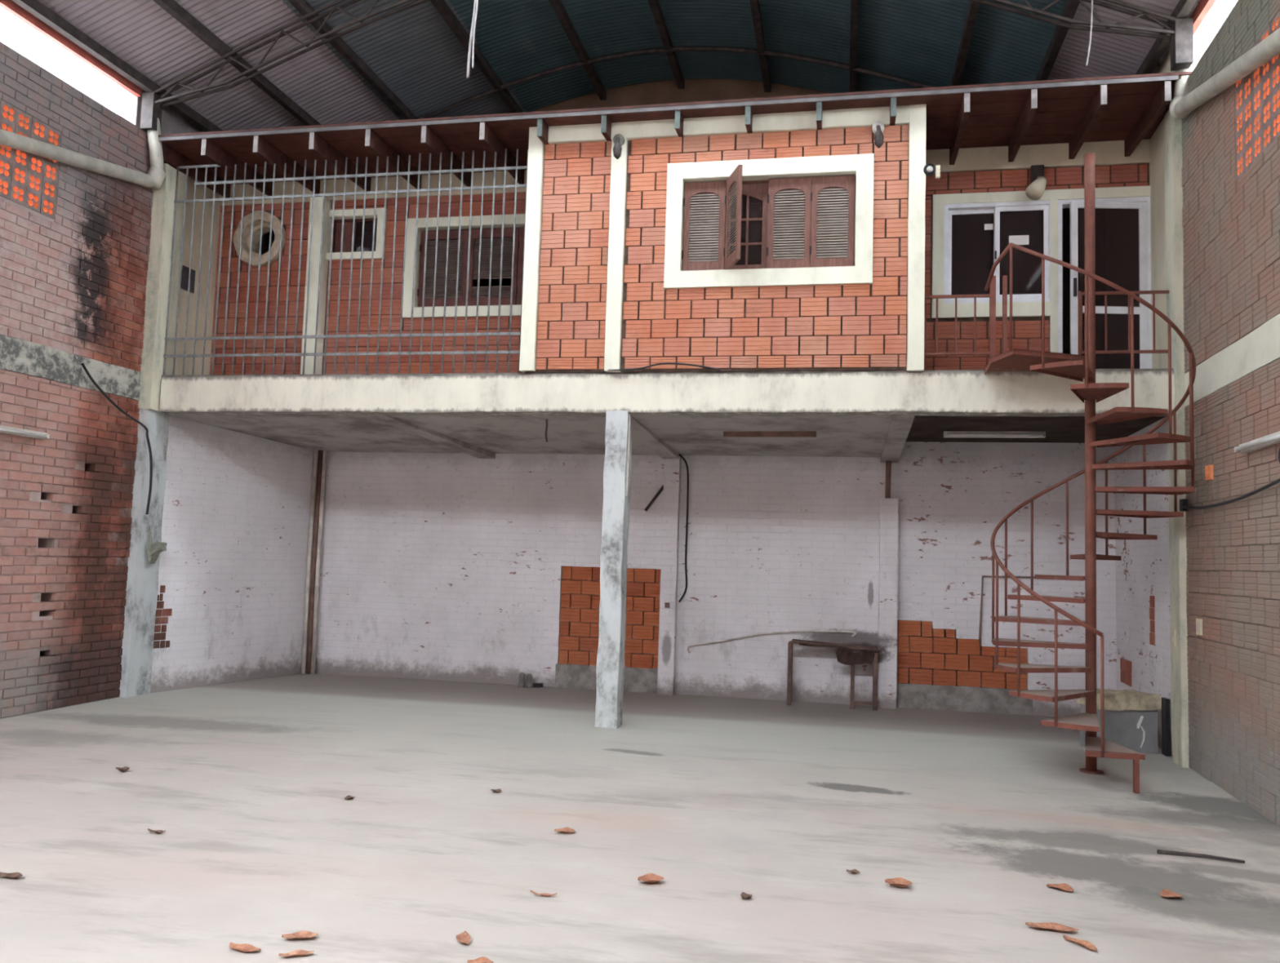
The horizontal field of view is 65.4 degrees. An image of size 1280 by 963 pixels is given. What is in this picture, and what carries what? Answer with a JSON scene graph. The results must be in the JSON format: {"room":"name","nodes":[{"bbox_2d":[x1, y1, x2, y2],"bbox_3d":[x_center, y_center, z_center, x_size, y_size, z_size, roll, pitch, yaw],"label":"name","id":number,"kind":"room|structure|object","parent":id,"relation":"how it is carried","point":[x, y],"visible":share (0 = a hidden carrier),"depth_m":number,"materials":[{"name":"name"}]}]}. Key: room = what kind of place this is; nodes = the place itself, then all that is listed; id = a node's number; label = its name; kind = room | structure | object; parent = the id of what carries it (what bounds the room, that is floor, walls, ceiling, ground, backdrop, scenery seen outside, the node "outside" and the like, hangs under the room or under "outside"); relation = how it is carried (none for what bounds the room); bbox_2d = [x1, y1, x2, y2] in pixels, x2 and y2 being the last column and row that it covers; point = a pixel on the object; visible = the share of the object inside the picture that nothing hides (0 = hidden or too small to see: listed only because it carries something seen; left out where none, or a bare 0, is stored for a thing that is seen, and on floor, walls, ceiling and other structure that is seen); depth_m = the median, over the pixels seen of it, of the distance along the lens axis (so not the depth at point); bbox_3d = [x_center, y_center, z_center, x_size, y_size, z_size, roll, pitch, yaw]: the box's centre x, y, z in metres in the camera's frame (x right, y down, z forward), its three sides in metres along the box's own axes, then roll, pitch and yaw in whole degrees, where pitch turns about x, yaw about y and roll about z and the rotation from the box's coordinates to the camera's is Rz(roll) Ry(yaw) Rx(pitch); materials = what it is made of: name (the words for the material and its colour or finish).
{"room":"warehouse","nodes":[
{"label":"warehouse","id":0,"kind":"room"},
{"bbox_2d":[0,40,274,719],"bbox_3d":[-6.628,-1.462,4.843,0.345,6.450,18.600,1,-5,12],"label":"wall","id":1,"kind":"structure","parent":0,"point":[66,497],"depth_m":9.65,"materials":[{"name":"brick"}]},
{"bbox_2d":[0,425,49,439],"bbox_3d":[-5.651,-0.471,8.708,0.096,0.060,1.200,1,-5,12],"label":"fitting","id":2,"kind":"object","parent":1,"relation":"attached to","point":[3,429],"visible":1,"depth_m":9.01,"materials":[{"name":"white plastic"}]},
{"bbox_2d":[0,333,141,400],"bbox_3d":[-6.956,-1.632,3.182,0.337,0.320,15.211,1,-5,12],"label":"beam","id":3,"kind":"structure","parent":1,"relation":"on","point":[16,355],"depth_m":9.56,"materials":[{"name":"paint"}]},
{"bbox_2d":[80,363,152,515],"bbox_3d":[-5.319,-0.404,10.079,0.116,1.431,0.933,0,-5,21],"label":"cable","id":4,"kind":"object","parent":3,"relation":"attached to","point":[94,382],"visible":1,"depth_m":10.43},
{"bbox_2d":[0,118,165,189],"bbox_3d":[-5.462,-3.323,9.157,0.180,1.329,3.214,1,-5,12],"label":"drain pipe","id":5,"kind":"object","parent":1,"relation":"attached to","point":[154,178],"visible":0.98,"depth_m":9.80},
{"bbox_2d":[180,264,195,293],"bbox_3d":[-5.117,-2.289,11.252,0.031,0.260,0.275,1,-5,12],"label":"panel","id":6,"kind":"object","parent":1,"relation":"attached to","point":[185,270],"visible":0.64,"depth_m":11.24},
{"bbox_2d":[150,415,313,693],"bbox_3d":[-4.849,0.821,11.918,0.259,3.100,2.505,0,-5,23],"label":"wall","id":7,"kind":"structure","parent":0,"point":[235,523],"depth_m":11.69,"materials":[{"name":"brick"}]},
{"bbox_2d":[301,449,318,674],"bbox_3d":[-4.260,1.022,12.857,0.066,2.880,0.056,1,-5,12],"label":"pipe","id":8,"kind":"object","parent":7,"relation":"attached to","point":[315,452],"visible":1,"depth_m":12.84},
{"bbox_2d":[209,192,525,374],"bbox_3d":[-2.934,-2.289,11.475,4.400,2.550,0.216,1,-5,12],"label":"wall","id":9,"kind":"structure","parent":0,"point":[521,197],"depth_m":11.42,"materials":[{"name":"brick"}]},
{"bbox_2d":[233,210,285,266],"bbox_3d":[-4.443,-2.842,11.815,0.641,0.661,0.280,1,-5,12],"label":"window","id":10,"kind":"structure","parent":9,"relation":"in","point":[246,224],"depth_m":11.71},
{"bbox_2d":[300,196,332,374],"bbox_3d":[-3.715,-2.152,11.498,0.181,2.232,0.264,1,-5,12],"label":"trim","id":11,"kind":"structure","parent":9,"relation":"attached to","point":[317,209],"depth_m":11.40,"materials":[{"name":"beige paint"}]},
{"bbox_2d":[326,208,386,260],"bbox_3d":[-3.293,-2.839,11.551,0.802,0.589,0.183,1,-5,12],"label":"window","id":12,"kind":"structure","parent":9,"relation":"in","point":[369,212],"depth_m":11.57,"materials":[{"name":"beige paint"}]},
{"bbox_2d":[219,169,526,206],"bbox_3d":[-2.911,-3.380,11.504,4.303,0.276,0.136,1,-5,12],"label":"trim","id":13,"kind":"structure","parent":9,"relation":"attached to","point":[477,176],"depth_m":11.44,"materials":[{"name":"beige paint"}]},
{"bbox_2d":[402,213,524,318],"bbox_3d":[-1.695,-2.397,11.200,1.968,1.147,0.202,1,-5,12],"label":"window","id":14,"kind":"structure","parent":9,"relation":"in","point":[520,218],"depth_m":11.22,"materials":[{"name":"beige paint"}]},
{"bbox_2d":[417,229,469,306],"bbox_3d":[-2.221,-2.404,11.295,0.575,0.885,0.035,1,-5,12],"label":"shutter","id":15,"kind":"object","parent":14,"relation":"attached to","point":[442,233],"depth_m":11.29,"materials":[{"name":"brown wood"}]},
{"bbox_2d":[467,227,519,306],"bbox_3d":[-1.648,-2.395,11.178,0.575,0.885,0.035,1,-5,12],"label":"shutter","id":16,"kind":"object","parent":14,"relation":"attached to","point":[475,232],"depth_m":11.17,"materials":[{"name":"brown wood"}]},
{"bbox_2d":[515,227,524,305],"bbox_3d":[-1.075,-2.387,11.061,0.575,0.885,0.035,1,-5,12],"label":"shutter","id":17,"kind":"object","parent":14,"relation":"attached to","point":[519,231],"depth_m":11.10,"materials":[{"name":"brown wood"}]},
{"bbox_2d":[164,413,892,457],"bbox_3d":[-1.296,-0.650,11.322,8.120,0.440,2.500,1,-5,12],"label":"ceiling","id":18,"kind":"structure","parent":0,"point":[837,436],"depth_m":11.02,"materials":[{"name":"concrete"}]},
{"bbox_2d":[723,431,816,437],"bbox_3d":[1.350,-0.494,10.394,0.961,0.060,0.071,1,-5,14],"label":"fitting","id":19,"kind":"object","parent":18,"relation":"attached to","point":[792,433],"visible":1,"depth_m":10.36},
{"bbox_2d":[0,0,1216,132],"bbox_3d":[-0.965,-5.125,6.024,10.430,1.644,14.790,1,-5,12],"label":"ceiling","id":20,"kind":"structure","parent":0,"point":[411,63],"depth_m":11.24,"materials":[{"name":"grey"}]},
{"bbox_2d":[466,0,476,78],"bbox_3d":[-1.585,-4.617,9.511,0.076,1.590,0.024,1,-5,12],"label":"hanging wire","id":21,"kind":"object","parent":20,"relation":"hanging from","point":[475,1],"visible":1,"depth_m":9.47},
{"bbox_2d":[471,0,478,68],"bbox_3d":[-1.548,-4.659,9.476,0.043,1.510,0.016,1,-5,12],"label":"hanging wire","id":22,"kind":"object","parent":20,"relation":"hanging from","point":[477,5],"visible":1,"depth_m":9.44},
{"bbox_2d":[139,0,1193,132],"bbox_3d":[-0.240,-4.564,9.644,10.192,1.851,0.140,1,-5,12],"label":"roof truss","id":23,"kind":"object","parent":20,"relation":"attached to","point":[1180,32],"visible":0.99,"depth_m":10.17,"materials":[{"name":"metal"}]},
{"bbox_2d":[417,46,934,119],"bbox_3d":[0.282,-4.583,12.201,10.036,1.512,0.052,1,-5,12],"label":"rib","id":24,"kind":"object","parent":20,"relation":"attached to","point":[776,54],"visible":0.57,"depth_m":12.19,"materials":[{"name":"metal"}]},
{"bbox_2d":[1085,0,1093,66],"bbox_3d":[3.771,-3.971,8.373,0.058,1.001,0.010,1,-5,12],"label":"wire","id":25,"kind":"object","parent":20,"relation":"hanging from","point":[1091,0],"visible":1,"depth_m":8.35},
{"bbox_2d":[0,673,1279,962],"bbox_3d":[-1.042,1.286,-5.015,80.000,0.200,70.000,1,-5,12],"label":"floor","id":26,"kind":"structure","parent":0,"point":[247,783],"depth_m":5.76,"materials":[{"name":"concrete"}]},
{"bbox_2d":[0,872,22,878],"bbox_3d":[-2.975,1.865,4.719,0.132,0.024,0.061,0,-5,17],"label":"dry leaf","id":27,"kind":"object","parent":26,"relation":"on","point":[13,875],"visible":1,"depth_m":4.73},
{"bbox_2d":[115,766,129,772],"bbox_3d":[-3.614,2.014,6.971,0.093,0.034,0.072,2,-4,0],"label":"dry leaf","id":28,"kind":"object","parent":26,"relation":"on","point":[126,768],"visible":1,"depth_m":6.97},
{"bbox_2d":[119,408,168,697],"bbox_3d":[-5.343,0.725,10.643,0.260,3.073,0.380,1,-5,12],"label":"column","id":29,"kind":"structure","parent":26,"relation":"on","point":[142,583],"depth_m":10.55,"materials":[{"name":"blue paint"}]},
{"bbox_2d":[146,524,167,564],"bbox_3d":[-5.121,0.670,10.574,0.195,0.414,0.127,1,-5,12],"label":"mortar patch","id":30,"kind":"object","parent":29,"relation":"attached to","point":[153,549],"visible":1,"depth_m":10.53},
{"bbox_2d":[137,163,186,412],"bbox_3d":[-5.202,-2.082,10.826,0.234,2.667,0.364,1,-5,12],"label":"column","id":31,"kind":"structure","parent":29,"relation":"on","point":[157,278],"depth_m":10.70,"materials":[{"name":"beige paint"}]},
{"bbox_2d":[229,942,261,951],"bbox_3d":[-1.574,1.853,3.956,0.151,0.018,0.062,0,-5,25],"label":"dry leaf","id":32,"kind":"object","parent":26,"relation":"on","point":[243,948],"visible":1,"depth_m":3.97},
{"bbox_2d":[278,950,314,956],"bbox_3d":[-1.349,1.855,3.918,0.131,0.020,0.050,3,-5,-14],"label":"dry leaf","id":33,"kind":"object","parent":26,"relation":"on","point":[297,953],"visible":1,"depth_m":3.92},
{"bbox_2d":[281,930,318,939],"bbox_3d":[-1.394,1.866,4.093,0.142,0.024,0.073,2,-4,-6],"label":"dry leaf","id":34,"kind":"object","parent":26,"relation":"on","point":[304,934],"visible":1,"depth_m":4.10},
{"bbox_2d":[311,450,327,675],"bbox_3d":[-4.132,1.024,12.831,0.062,2.880,0.052,1,-5,12],"label":"pipe","id":35,"kind":"object","parent":26,"relation":"on","point":[325,452],"visible":1,"depth_m":12.81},
{"bbox_2d":[456,930,471,944],"bbox_3d":[-0.732,1.893,4.131,0.061,0.016,0.131,2,-4,-7],"label":"dry leaf","id":36,"kind":"object","parent":26,"relation":"on","point":[464,937],"visible":1,"depth_m":4.14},
{"bbox_2d":[466,956,493,962],"bbox_3d":[-0.623,1.879,3.901,0.101,0.016,0.061,1,-4,6],"label":"dry leaf","id":37,"kind":"object","parent":26,"relation":"on","point":[481,960],"visible":1,"depth_m":3.91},
{"bbox_2d":[518,672,524,688],"bbox_3d":[-1.433,2.409,12.107,0.074,0.175,0.074,1,-5,12],"label":"bottle","id":38,"kind":"object","parent":26,"relation":"on","point":[522,676],"visible":1,"depth_m":12.08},
{"bbox_2d":[525,673,532,688],"bbox_3d":[-1.346,2.417,12.109,0.074,0.165,0.074,1,-5,12],"label":"bottle","id":39,"kind":"object","parent":26,"relation":"on","point":[529,677],"visible":1,"depth_m":12.08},
{"bbox_2d":[530,889,557,897],"bbox_3d":[-0.451,1.940,4.693,0.132,0.028,0.025,1,-5,12],"label":"dry leaf","id":40,"kind":"object","parent":26,"relation":"on","point":[544,895],"visible":1,"depth_m":4.69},
{"bbox_2d":[554,826,575,832],"bbox_3d":[-0.434,2.028,5.787,0.121,0.022,0.084,1,-4,9],"label":"dry leaf","id":41,"kind":"object","parent":26,"relation":"on","point":[566,829],"visible":1,"depth_m":5.80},
{"bbox_2d":[595,410,632,728],"bbox_3d":[-0.249,0.827,9.629,0.232,3.025,0.273,1,-5,12],"label":"column","id":42,"kind":"structure","parent":26,"relation":"on","point":[610,667],"depth_m":9.52,"materials":[{"name":"blue paint"}]},
{"bbox_2d":[626,413,631,495],"bbox_3d":[-0.114,-0.262,9.627,0.029,0.800,0.021,1,-5,12],"label":"conduit","id":43,"kind":"object","parent":42,"relation":"attached to","point":[629,414],"visible":1,"depth_m":9.62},
{"bbox_2d":[631,416,681,460],"bbox_3d":[0.109,-0.598,10.982,0.206,0.490,2.420,1,-5,15],"label":"cross beam","id":44,"kind":"structure","parent":42,"relation":"attached to","point":[641,432],"depth_m":11.02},
{"bbox_2d":[678,453,688,602],"bbox_3d":[0.516,0.556,11.927,0.188,1.777,0.062,5,-5,-36],"label":"hose","id":45,"kind":"object","parent":44,"relation":"hanging from","point":[679,455],"visible":1,"depth_m":11.96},
{"bbox_2d":[159,370,1174,417],"bbox_3d":[-0.218,-0.847,9.774,9.969,0.391,0.276,1,-5,12],"label":"beam","id":46,"kind":"structure","parent":42,"relation":"on","point":[938,393],"depth_m":9.56,"materials":[{"name":"beige paint"}]},
{"bbox_2d":[637,873,663,883],"bbox_3d":[0.053,1.972,4.936,0.132,0.031,0.108,2,-4,-6],"label":"dry leaf","id":47,"kind":"object","parent":26,"relation":"on","point":[650,877],"visible":1,"depth_m":4.96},
{"bbox_2d":[657,453,680,695],"bbox_3d":[0.355,1.086,11.958,0.195,2.901,0.168,1,-5,12],"label":"pilaster column","id":48,"kind":"structure","parent":26,"relation":"on","point":[672,467],"depth_m":11.88,"materials":[{"name":"concrete"}]},
{"bbox_2d":[644,484,663,511],"bbox_3d":[0.206,0.167,12.070,0.301,0.401,0.031,1,-4,5],"label":"rod","id":49,"kind":"object","parent":48,"relation":"attached to","point":[661,489],"visible":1,"depth_m":12.05,"materials":[{"name":"metal"}]},
{"bbox_2d":[786,639,881,710],"bbox_3d":[2.203,2.185,11.324,1.035,0.727,0.305,1,-5,12],"label":"workbench","id":50,"kind":"object","parent":26,"relation":"on","point":[845,655],"visible":1,"depth_m":11.19,"materials":[{"name":"brown metal"}]},
{"bbox_2d":[877,497,898,709],"bbox_3d":[2.837,1.385,11.420,0.209,2.378,0.189,1,-5,12],"label":"pilaster column","id":51,"kind":"structure","parent":26,"relation":"on","point":[888,517],"depth_m":11.33,"materials":[{"name":"concrete"}]},
{"bbox_2d":[884,461,891,498],"bbox_3d":[2.837,-0.021,11.405,0.065,0.426,0.060,1,-5,12],"label":"conduit","id":52,"kind":"object","parent":51,"relation":"on","point":[888,464],"visible":1,"depth_m":11.38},
{"bbox_2d":[884,877,911,887],"bbox_3d":[1.294,2.014,4.989,0.132,0.034,0.108,0,-5,17],"label":"dry leaf","id":53,"kind":"object","parent":26,"relation":"on","point":[898,882],"visible":1,"depth_m":5.01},
{"bbox_2d":[1025,922,1079,931],"bbox_3d":[1.841,1.994,4.459,0.221,0.025,0.087,0,-5,20],"label":"dry leaf","id":54,"kind":"object","parent":26,"relation":"on","point":[1049,926],"visible":1,"depth_m":4.47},
{"bbox_2d":[1046,883,1074,891],"bbox_3d":[2.127,2.051,5.040,0.096,0.019,0.131,6,-6,-44],"label":"dry leaf","id":55,"kind":"object","parent":26,"relation":"on","point":[1063,886],"visible":1,"depth_m":5.05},
{"bbox_2d":[1062,934,1097,951],"bbox_3d":[1.900,1.987,4.291,0.063,0.016,0.171,3,-5,-21],"label":"dry leaf","id":56,"kind":"object","parent":26,"relation":"on","point":[1085,944],"visible":1,"depth_m":4.30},
{"bbox_2d":[984,152,1195,794],"bbox_3d":[3.691,-0.211,8.241,1.595,5.120,1.545,1,-5,12],"label":"spiral staircase","id":57,"kind":"structure","parent":26,"relation":"on","point":[1072,366],"depth_m":8.08,"materials":[{"name":"metal"}]},
{"bbox_2d":[1075,688,1161,753],"bbox_3d":[4.364,2.179,9.089,0.613,0.533,0.391,2,-4,-7],"label":"box","id":58,"kind":"object","parent":26,"relation":"on","point":[1131,716],"visible":0.82,"depth_m":8.93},
{"bbox_2d":[1161,697,1169,756],"bbox_3d":[4.689,2.189,8.900,0.030,0.500,0.120,1,-5,12],"label":"board","id":59,"kind":"object","parent":26,"relation":"on","point":[1165,702],"visible":1,"depth_m":8.86,"materials":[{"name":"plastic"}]},
{"bbox_2d":[1160,888,1182,897],"bbox_3d":[2.642,2.059,4.966,0.111,0.023,0.108,2,-4,0],"label":"dry leaf","id":60,"kind":"object","parent":26,"relation":"on","point":[1164,893],"visible":1,"depth_m":4.98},
{"bbox_2d":[1164,109,1189,768],"bbox_3d":[4.715,-0.460,8.676,0.170,5.756,0.271,1,-5,12],"label":"column","id":61,"kind":"structure","parent":26,"relation":"on","point":[1172,126],"depth_m":8.62,"materials":[{"name":"beige paint"}]},
{"bbox_2d":[1170,629,1175,647],"bbox_3d":[4.587,1.348,8.581,0.028,0.150,0.100,1,-5,12],"label":"wall switch","id":62,"kind":"object","parent":61,"relation":"attached to","point":[1172,631],"visible":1,"depth_m":8.56,"materials":[{"name":"beige plastic"}]},
{"bbox_2d":[1156,849,1244,863],"bbox_3d":[3.180,2.126,5.662,0.438,0.022,0.041,0,-5,21],"label":"stick","id":63,"kind":"object","parent":26,"relation":"on","point":[1158,851],"visible":1,"depth_m":5.67,"materials":[{"name":"wood"}]},
{"bbox_2d":[160,368,1173,384],"bbox_3d":[-0.010,-0.907,11.001,10.167,0.110,2.668,1,-5,12],"label":"floor","id":64,"kind":"structure","parent":0,"point":[1162,369],"depth_m":9.64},
{"bbox_2d":[162,148,528,375],"bbox_3d":[-3.122,-2.258,10.403,4.060,2.310,0.017,1,-5,12],"label":"security grille","id":65,"kind":"object","parent":64,"relation":"in","point":[495,168],"visible":0.98,"depth_m":10.39,"materials":[{"name":"metal"}]},
{"bbox_2d":[924,275,1169,370],"bbox_3d":[3.677,-1.436,9.019,2.159,0.880,0.040,1,-5,12],"label":"balcony railing","id":66,"kind":"object","parent":64,"relation":"on","point":[992,295],"visible":0.81,"depth_m":9.09,"materials":[{"name":"metal"}]},
{"bbox_2d":[531,78,831,111],"bbox_3d":[0.529,-1.371,13.009,12.200,7.970,0.200,1,-5,12],"label":"wall","id":67,"kind":"structure","parent":0,"point":[665,91],"depth_m":13.22,"materials":[{"name":"brick"}]},
{"bbox_2d":[306,441,1116,716],"bbox_3d":[0.229,1.004,12.217,10.800,3.103,0.357,1,-5,12],"label":"wall","id":68,"kind":"structure","parent":0,"point":[461,567],"depth_m":11.88,"materials":[{"name":"brick"}]},
{"bbox_2d":[306,450,323,674],"bbox_3d":[-4.192,1.025,12.864,0.082,2.880,0.072,1,-5,12],"label":"pipe","id":69,"kind":"object","parent":68,"relation":"attached to","point":[320,452],"visible":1,"depth_m":12.83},
{"bbox_2d":[366,414,495,458],"bbox_3d":[-2.330,-0.635,11.477,0.221,0.494,2.459,0,-5,20],"label":"cross beam","id":70,"kind":"structure","parent":68,"relation":"attached to","point":[464,447],"depth_m":11.40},
{"bbox_2d":[686,630,856,653],"bbox_3d":[1.526,1.885,11.685,1.972,0.348,0.021,1,-5,12],"label":"conduit","id":71,"kind":"object","parent":68,"relation":"attached to","point":[805,631],"visible":1,"depth_m":11.68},
{"bbox_2d":[880,414,914,462],"bbox_3d":[2.680,-0.559,10.459,0.222,0.494,2.402,1,-5,12],"label":"cross beam","id":72,"kind":"structure","parent":68,"relation":"attached to","point":[900,425],"depth_m":10.20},
{"bbox_2d":[978,575,1034,642],"bbox_3d":[4.227,1.436,11.165,0.832,0.762,0.021,1,-5,12],"label":"wall rail","id":73,"kind":"object","parent":68,"relation":"attached to","point":[983,576],"visible":0.78,"depth_m":11.23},
{"bbox_2d":[524,124,909,373],"bbox_3d":[1.056,-2.167,11.127,3.760,2.500,3.217,1,-5,12],"label":"wall","id":74,"kind":"structure","parent":0,"point":[835,326],"depth_m":9.57,"materials":[{"name":"brick"}]},
{"bbox_2d":[519,126,544,373],"bbox_3d":[-1.060,-2.322,9.965,0.152,2.483,0.154,1,-5,12],"label":"trim","id":75,"kind":"structure","parent":74,"relation":"attached to","point":[535,146],"depth_m":9.89,"materials":[{"name":"beige paint"}]},
{"bbox_2d":[604,137,627,372],"bbox_3d":[-0.224,-2.219,9.788,0.153,2.322,0.155,1,-5,12],"label":"trim","id":76,"kind":"structure","parent":74,"relation":"attached to","point":[613,331],"depth_m":9.71,"materials":[{"name":"beige paint"}]},
{"bbox_2d":[613,133,624,159],"bbox_3d":[-0.219,-3.266,9.724,0.110,0.276,0.143,1,-5,12],"label":"wall lamp","id":77,"kind":"object","parent":74,"relation":"attached to","point":[618,140],"visible":1,"depth_m":9.68,"materials":[{"name":"metal"}]},
{"bbox_2d":[604,362,720,371],"bbox_3d":[0.209,-1.094,9.528,1.132,0.080,0.038,1,-5,12],"label":"cable","id":78,"kind":"object","parent":74,"relation":"attached to","point":[664,363],"visible":1,"depth_m":9.51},
{"bbox_2d":[146,71,1192,222],"bbox_3d":[0.115,-3.529,11.318,10.400,0.615,3.520,1,-5,12],"label":"roof","id":79,"kind":"structure","parent":74,"relation":"on","point":[1129,108],"depth_m":9.84,"materials":[{"name":"wood"}]},
{"bbox_2d":[543,105,909,144],"bbox_3d":[0.783,-3.442,9.688,3.543,0.183,0.151,1,-5,12],"label":"beam","id":80,"kind":"structure","parent":74,"relation":"attached to","point":[862,117],"depth_m":9.60,"materials":[{"name":"beige paint"}]},
{"bbox_2d":[663,153,874,288],"bbox_3d":[1.194,-2.466,9.394,1.960,1.230,0.518,1,-5,12],"label":"window","id":81,"kind":"structure","parent":74,"relation":"in","point":[740,207],"depth_m":9.49,"materials":[{"name":"beige paint"}]},
{"bbox_2d":[682,181,726,271],"bbox_3d":[0.623,-2.462,9.659,0.402,0.890,0.035,1,-5,12],"label":"shutter","id":82,"kind":"object","parent":81,"relation":"attached to","point":[714,192],"depth_m":9.65,"materials":[{"name":"brown wood"}]},
{"bbox_2d":[724,164,742,269],"bbox_3d":[0.878,-2.475,9.389,0.035,0.890,0.400,3,-5,-11],"label":"shutter","id":83,"kind":"object","parent":81,"relation":"attached to","point":[735,178],"depth_m":9.37,"materials":[{"name":"brown wood"}]},
{"bbox_2d":[766,177,811,268],"bbox_3d":[1.421,-2.450,9.497,0.402,0.890,0.035,1,-5,12],"label":"shutter","id":84,"kind":"object","parent":81,"relation":"attached to","point":[775,185],"depth_m":9.49,"materials":[{"name":"brown wood"}]},
{"bbox_2d":[809,175,854,267],"bbox_3d":[1.817,-2.443,9.416,0.400,0.890,0.035,1,-5,12],"label":"shutter","id":85,"kind":"object","parent":81,"relation":"attached to","point":[818,184],"depth_m":9.41,"materials":[{"name":"brown wood"}]},
{"bbox_2d":[871,121,884,148],"bbox_3d":[2.203,-3.209,9.229,0.110,0.276,0.143,1,-5,12],"label":"wall lamp","id":86,"kind":"object","parent":74,"relation":"attached to","point":[877,128],"visible":1,"depth_m":9.18,"materials":[{"name":"grey metal"}]},
{"bbox_2d":[906,104,926,371],"bbox_3d":[2.554,-2.256,9.228,0.152,2.507,0.155,1,-5,12],"label":"column","id":87,"kind":"structure","parent":74,"relation":"attached to","point":[917,113],"depth_m":9.15,"materials":[{"name":"beige paint"}]},
{"bbox_2d":[923,163,940,178],"bbox_3d":[2.688,-2.862,9.173,0.155,0.125,0.070,2,-4,1],"label":"round lamp","id":88,"kind":"object","parent":74,"relation":"attached to","point":[929,170],"visible":1,"depth_m":9.17,"materials":[{"name":"black plastic"}]},
{"bbox_2d":[424,210,1070,354],"bbox_3d":[0.432,-2.088,12.730,10.500,2.550,0.100,1,-5,12],"label":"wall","id":89,"kind":"structure","parent":0,"point":[1065,214],"depth_m":12.34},
{"bbox_2d":[924,163,1149,370],"bbox_3d":[3.973,-2.183,10.068,2.500,2.550,0.216,1,-5,12],"label":"wall","id":90,"kind":"structure","parent":0,"point":[1026,331],"depth_m":10.04,"materials":[{"name":"brick"}]},
{"bbox_2d":[943,200,1050,303],"bbox_3d":[3.614,-2.303,10.096,1.060,1.046,0.122,1,-5,12],"label":"window","id":91,"kind":"structure","parent":90,"relation":"in","point":[976,235],"depth_m":10.08,"materials":[{"name":"white metal"}]},
{"bbox_2d":[1025,164,1046,199],"bbox_3d":[3.930,-2.974,9.878,0.175,0.406,0.320,-1,-5,36],"label":"spotlight","id":92,"kind":"object","parent":90,"relation":"attached to","point":[1034,191],"visible":1,"depth_m":9.82,"materials":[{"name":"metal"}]},
{"bbox_2d":[925,138,1150,173],"bbox_3d":[3.951,-3.282,10.106,2.292,0.260,0.134,1,-5,12],"label":"trim","id":93,"kind":"structure","parent":90,"relation":"attached to","point":[1106,153],"depth_m":10.03,"materials":[{"name":"beige paint"}]},
{"bbox_2d":[931,186,1151,352],"bbox_3d":[4.003,-1.916,9.981,2.092,2.007,0.133,1,-5,12],"label":"trim","id":94,"kind":"structure","parent":90,"relation":"attached to","point":[964,310],"depth_m":9.99,"materials":[{"name":"beige paint"}]},
{"bbox_2d":[1057,196,1151,368],"bbox_3d":[4.568,-1.860,9.797,0.867,1.900,0.256,1,-5,12],"label":"door","id":95,"kind":"structure","parent":90,"relation":"in","point":[1122,224],"depth_m":9.77,"materials":[{"name":"white metal"}]},
{"bbox_2d":[906,415,1167,443],"bbox_3d":[3.998,-0.663,10.251,2.680,0.250,2.500,1,-5,12],"label":"ceiling","id":96,"kind":"structure","parent":0,"point":[1060,429],"depth_m":10.16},
{"bbox_2d":[943,431,1045,438],"bbox_3d":[3.718,-0.495,10.470,1.010,0.060,0.106,1,-5,13],"label":"fitting","id":97,"kind":"object","parent":96,"relation":"attached to","point":[946,433],"visible":1,"depth_m":10.45,"materials":[{"name":"white plastic"}]},
{"bbox_2d":[1115,0,1279,826],"bbox_3d":[3.479,-1.323,2.896,0.318,6.500,18.600,1,-5,14],"label":"wall","id":98,"kind":"structure","parent":0,"point":[1233,578],"depth_m":7.59,"materials":[{"name":"brick"}]},
{"bbox_2d":[1179,498,1187,511],"bbox_3d":[4.575,0.199,8.393,0.040,0.100,0.080,1,-5,12],"label":"clamp","id":99,"kind":"object","parent":98,"relation":"attached to","point":[1184,501],"visible":0.93,"depth_m":8.36,"materials":[{"name":"black plastic"}]},
{"bbox_2d":[1195,618,1202,635],"bbox_3d":[4.513,1.175,8.058,0.028,0.130,0.090,1,-5,12],"label":"wall switch","id":100,"kind":"object","parent":98,"relation":"attached to","point":[1198,621],"visible":1,"depth_m":8.04,"materials":[{"name":"beige plastic"}]},
{"bbox_2d":[1204,464,1214,480],"bbox_3d":[4.547,-0.070,7.874,0.120,0.115,0.128,1,-5,14],"label":"brick","id":101,"kind":"object","parent":98,"relation":"attached to","point":[1209,471],"visible":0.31,"depth_m":7.88,"materials":[{"name":"brick"}]},
{"bbox_2d":[1168,27,1279,119],"bbox_3d":[4.218,-3.122,6.970,0.219,1.451,3.610,1,-5,15],"label":"drain pipe","id":102,"kind":"object","parent":98,"relation":"attached to","point":[1183,104],"visible":0.88,"depth_m":7.35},
{"bbox_2d":[1181,478,1279,509],"bbox_3d":[4.332,0.113,7.364,0.025,0.127,2.123,1,-5,13],"label":"cable","id":103,"kind":"object","parent":98,"relation":"attached to","point":[1277,481],"visible":1,"depth_m":7.19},
{"bbox_2d":[1184,313,1279,406],"bbox_3d":[3.079,-1.403,1.219,0.321,0.295,15.156,1,-5,14],"label":"beam","id":104,"kind":"structure","parent":98,"relation":"on","point":[1260,348],"depth_m":7.29,"materials":[{"name":"beige paint"}]},
{"bbox_2d":[1234,431,1279,453],"bbox_3d":[4.159,-0.282,6.552,0.096,0.060,1.202,1,-5,13],"label":"fitting","id":105,"kind":"object","parent":98,"relation":"attached to","point":[1273,438],"visible":1,"depth_m":6.74,"materials":[{"name":"white plastic"}]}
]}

